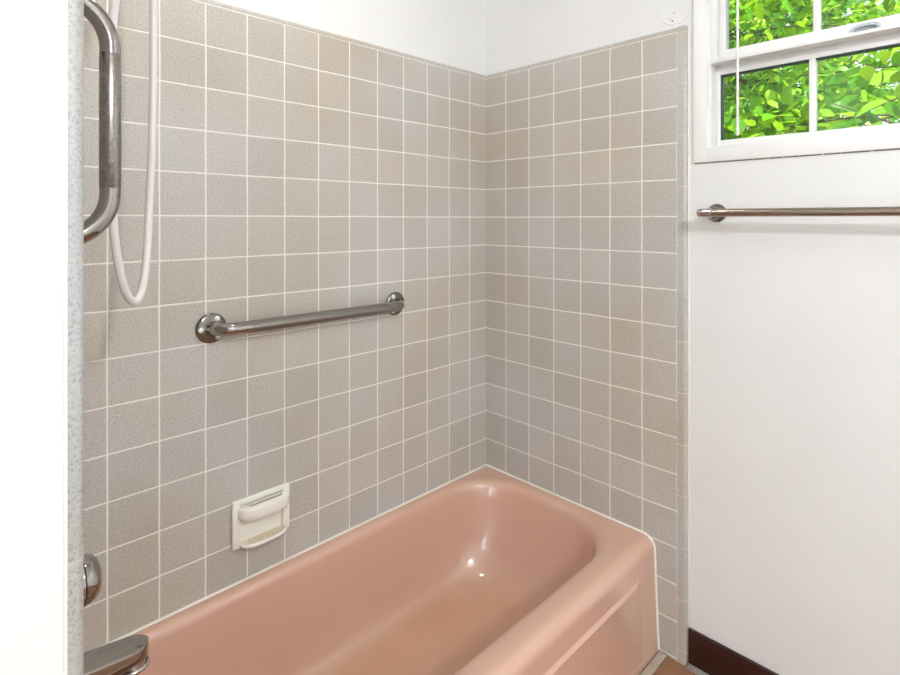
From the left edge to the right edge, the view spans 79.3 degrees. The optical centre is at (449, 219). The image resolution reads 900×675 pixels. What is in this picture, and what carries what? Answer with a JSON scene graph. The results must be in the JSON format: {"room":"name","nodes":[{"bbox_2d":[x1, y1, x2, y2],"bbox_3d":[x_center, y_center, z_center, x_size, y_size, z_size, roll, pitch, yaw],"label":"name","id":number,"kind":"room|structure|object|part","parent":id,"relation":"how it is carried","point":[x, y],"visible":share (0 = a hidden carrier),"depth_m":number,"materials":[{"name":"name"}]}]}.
{"room":"bathroom","nodes":[
{"label":"bathroom","id":0,"kind":"room"},
{"bbox_2d":[0,0,83,674],"bbox_3d":[-1.417,0.092,0.182,2.011,2.440,0.948,0,0,-44],"label":"wall","id":1,"kind":"structure","parent":0,"point":[42,41],"depth_m":0.53,"materials":[{"name":"white paint"}]},
{"bbox_3d":[-0.384,0.369,0.554,0.016,1.885,0.028,0,0,-44],"label":"bullnose trim","id":2,"kind":"part","parent":1,"relation":"part of","materials":[{"name":"tile"}]},
{"bbox_2d":[84,553,101,606],"bbox_3d":[-0.619,0.592,0.875,0.098,0.110,0.110,0,0,-44],"label":"shower valve","id":3,"kind":"object","parent":1,"relation":"attached to","point":[92,567],"visible":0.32,"depth_m":0.88,"materials":[{"name":"silver metal"}]},
{"bbox_2d":[84,0,120,243],"bbox_3d":[-0.490,-0.136,0.733,0.082,0.406,0.078,0,0,-44],"label":"grab bar","id":4,"kind":"object","parent":1,"relation":"attached to","point":[108,204],"visible":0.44,"depth_m":0.74,"materials":[{"name":"silver metal"}]},
{"bbox_2d":[84,634,150,674],"bbox_3d":[-0.593,0.760,0.901,0.171,0.088,0.088,0,0,-44],"label":"tub spout","id":5,"kind":"object","parent":1,"relation":"attached to","point":[128,655],"visible":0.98,"depth_m":0.92,"materials":[{"name":"silver metal"}]},
{"bbox_2d":[122,655,150,674],"bbox_3d":[-0.548,0.769,0.942,0.051,0.018,0.047,0,0,-44],"label":"outlet","id":6,"kind":"object","parent":5,"relation":"attached to","point":[137,666],"depth_m":0.93,"materials":[{"name":"silver metal"}]},
{"bbox_2d":[109,0,157,305],"bbox_3d":[-0.578,-0.331,0.906,0.200,0.959,0.114,0,0,-44],"label":"shower hose","id":7,"kind":"object","parent":1,"relation":"attached to","point":[125,291],"visible":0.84,"depth_m":0.98,"materials":[{"name":"white plastic"}]},
{"bbox_2d":[84,0,485,651],"bbox_3d":[-0.393,0.092,1.739,1.665,2.440,0.160,0,0,-44],"label":"wall","id":8,"kind":"structure","parent":0,"point":[312,155],"depth_m":1.53,"materials":[{"name":"grey tile"}]},
{"bbox_2d":[231,482,288,550],"bbox_3d":[-0.506,0.812,1.481,0.164,0.127,0.048,0,0,-44],"label":"soap dish","id":9,"kind":"object","parent":8,"relation":"attached to","point":[257,519],"visible":1,"depth_m":1.48,"materials":[{"name":"white ceramic"}]},
{"bbox_2d":[239,525,286,548],"bbox_3d":[-0.505,0.869,1.484,0.135,0.014,0.041,0,0,-44],"label":"tray","id":10,"kind":"object","parent":9,"relation":"on","point":[264,534],"depth_m":1.48,"materials":[{"name":"white ceramic"}]},
{"bbox_2d":[195,292,404,343],"bbox_3d":[-0.377,0.282,1.591,0.684,0.080,0.072,0,0,-44],"label":"grab bar","id":11,"kind":"object","parent":8,"relation":"attached to","point":[211,327],"visible":1,"depth_m":1.48,"materials":[{"name":"silver metal"}]},
{"bbox_3d":[-0.392,-0.565,1.636,1.488,0.016,0.012,0,0,-44],"label":"bullnose trim","id":12,"kind":"part","parent":8,"relation":"part of","materials":[{"name":"tile"}]},
{"bbox_2d":[653,656,695,674],"bbox_3d":[0.366,1.362,-0.458,3.660,0.100,4.360,0,0,-44],"label":"floor","id":13,"kind":"structure","parent":0,"point":[669,666],"depth_m":1.58,"materials":[{"name":"brown wood"}]},
{"bbox_2d":[99,464,659,674],"bbox_3d":[-0.139,1.144,1.379,1.486,0.356,0.708,0,0,-44],"label":"bathtub","id":14,"kind":"object","parent":13,"relation":"on","point":[488,570],"visible":0.98,"depth_m":1.61,"materials":[{"name":"pink ceramic"}]},
{"bbox_3d":[0.096,1.167,1.127,1.296,0.230,0.019,0,0,-44],"label":"apron panel","id":15,"kind":"part","parent":14,"relation":"part of","materials":[{"name":"pink ceramic"}]},
{"bbox_2d":[640,651,666,674],"bbox_3d":[0.117,1.308,1.121,1.474,0.007,0.024,0,0,-44],"label":"trim","id":16,"kind":"structure","parent":14,"relation":"attached to","point":[660,656],"depth_m":1.59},
{"bbox_2d":[486,0,899,674],"bbox_3d":[1.667,0.092,0.715,0.160,2.440,4.212,0,0,-44],"label":"wall","id":17,"kind":"structure","parent":0,"point":[726,393],"depth_m":1.60,"materials":[{"name":"white paint"}]},
{"bbox_3d":[0.413,-0.565,1.887,0.012,0.016,0.758,0,0,-44],"label":"bullnose trim","id":18,"kind":"part","parent":17,"relation":"part of","materials":[{"name":"tile"}]},
{"bbox_3d":[0.688,0.369,1.607,0.012,1.885,0.028,0,0,-44],"label":"bullnose trim","id":19,"kind":"part","parent":17,"relation":"part of","materials":[{"name":"tile"}]},
{"bbox_2d":[687,663,708,674],"bbox_3d":[1.840,1.305,0.428,0.020,0.014,3.260,0,0,-44],"label":"trim","id":20,"kind":"structure","parent":17,"relation":"attached to","point":[690,667],"depth_m":1.57,"materials":[{"name":"grey plastic"}]},
{"bbox_2d":[688,628,778,674],"bbox_3d":[1.843,1.248,0.430,0.012,0.099,3.260,0,0,-44],"label":"baseboard","id":21,"kind":"structure","parent":17,"relation":"attached to","point":[706,654],"depth_m":1.53,"materials":[{"name":"brown wood"}]},
{"bbox_2d":[693,0,899,163],"bbox_3d":[0.960,-0.450,1.417,0.126,0.576,0.590,0,0,-44],"label":"window","id":22,"kind":"structure","parent":17,"relation":"in","point":[713,60],"depth_m":1.45,"materials":[{"name":"white plastic"}]},
{"bbox_2d":[736,0,738,135],"bbox_3d":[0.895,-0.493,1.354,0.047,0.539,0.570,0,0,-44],"label":"cord","id":23,"kind":"object","parent":22,"relation":"attached to","point":[737,1],"visible":1,"depth_m":1.45,"materials":[{"name":"white fabric"}]},
{"bbox_3d":[0.938,-0.575,1.396,0.034,0.259,0.500,0,0,-44],"label":"sash","id":24,"kind":"part","parent":22,"relation":"part of","materials":[{"name":"white plastic"}]},
{"bbox_3d":[0.963,-0.335,1.421,0.028,0.258,0.498,0,0,-44],"label":"sash","id":25,"kind":"part","parent":22,"relation":"part of","materials":[{"name":"white plastic"}]},
{"bbox_2d":[697,204,899,221],"bbox_3d":[0.942,-0.018,1.298,0.083,0.052,0.662,0,0,-44],"label":"towel bar","id":26,"kind":"object","parent":17,"relation":"attached to","point":[715,212],"visible":1,"depth_m":1.34,"materials":[{"name":"silver metal"}]},
{"bbox_3d":[0.734,-0.018,1.519,0.070,0.052,0.052,0,0,-44],"label":"post","id":27,"kind":"part","parent":26,"relation":"part of","materials":[{"name":"silver metal"}]},
{"bbox_3d":[0.922,-0.018,1.277,0.021,0.021,0.637,0,0,-44],"label":"rail","id":28,"kind":"part","parent":26,"relation":"part of","materials":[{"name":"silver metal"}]},
{"label":"outside","id":29,"kind":"structure","parent":0,"visible":0},
{"bbox_3d":[5.246,1.862,7.162,13.700,0.100,18.000,0,0,-44],"label":"ground","id":30,"kind":"structure","parent":29,"visible":0},
{"bbox_2d":[724,0,899,139],"bbox_3d":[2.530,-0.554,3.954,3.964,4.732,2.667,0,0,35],"label":"tree","id":31,"kind":"object","parent":30,"relation":"on","point":[773,9],"visible":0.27,"depth_m":3.82,"materials":[{"name":"green plant"}]},
{"bbox_2d":[733,50,899,137],"bbox_3d":[2.100,0.530,2.426,1.483,2.579,0.920,0,0,10],"label":"tree","id":32,"kind":"object","parent":30,"relation":"on","point":[869,112],"visible":0.34,"depth_m":2.45,"materials":[{"name":"green plant"}]}
]}

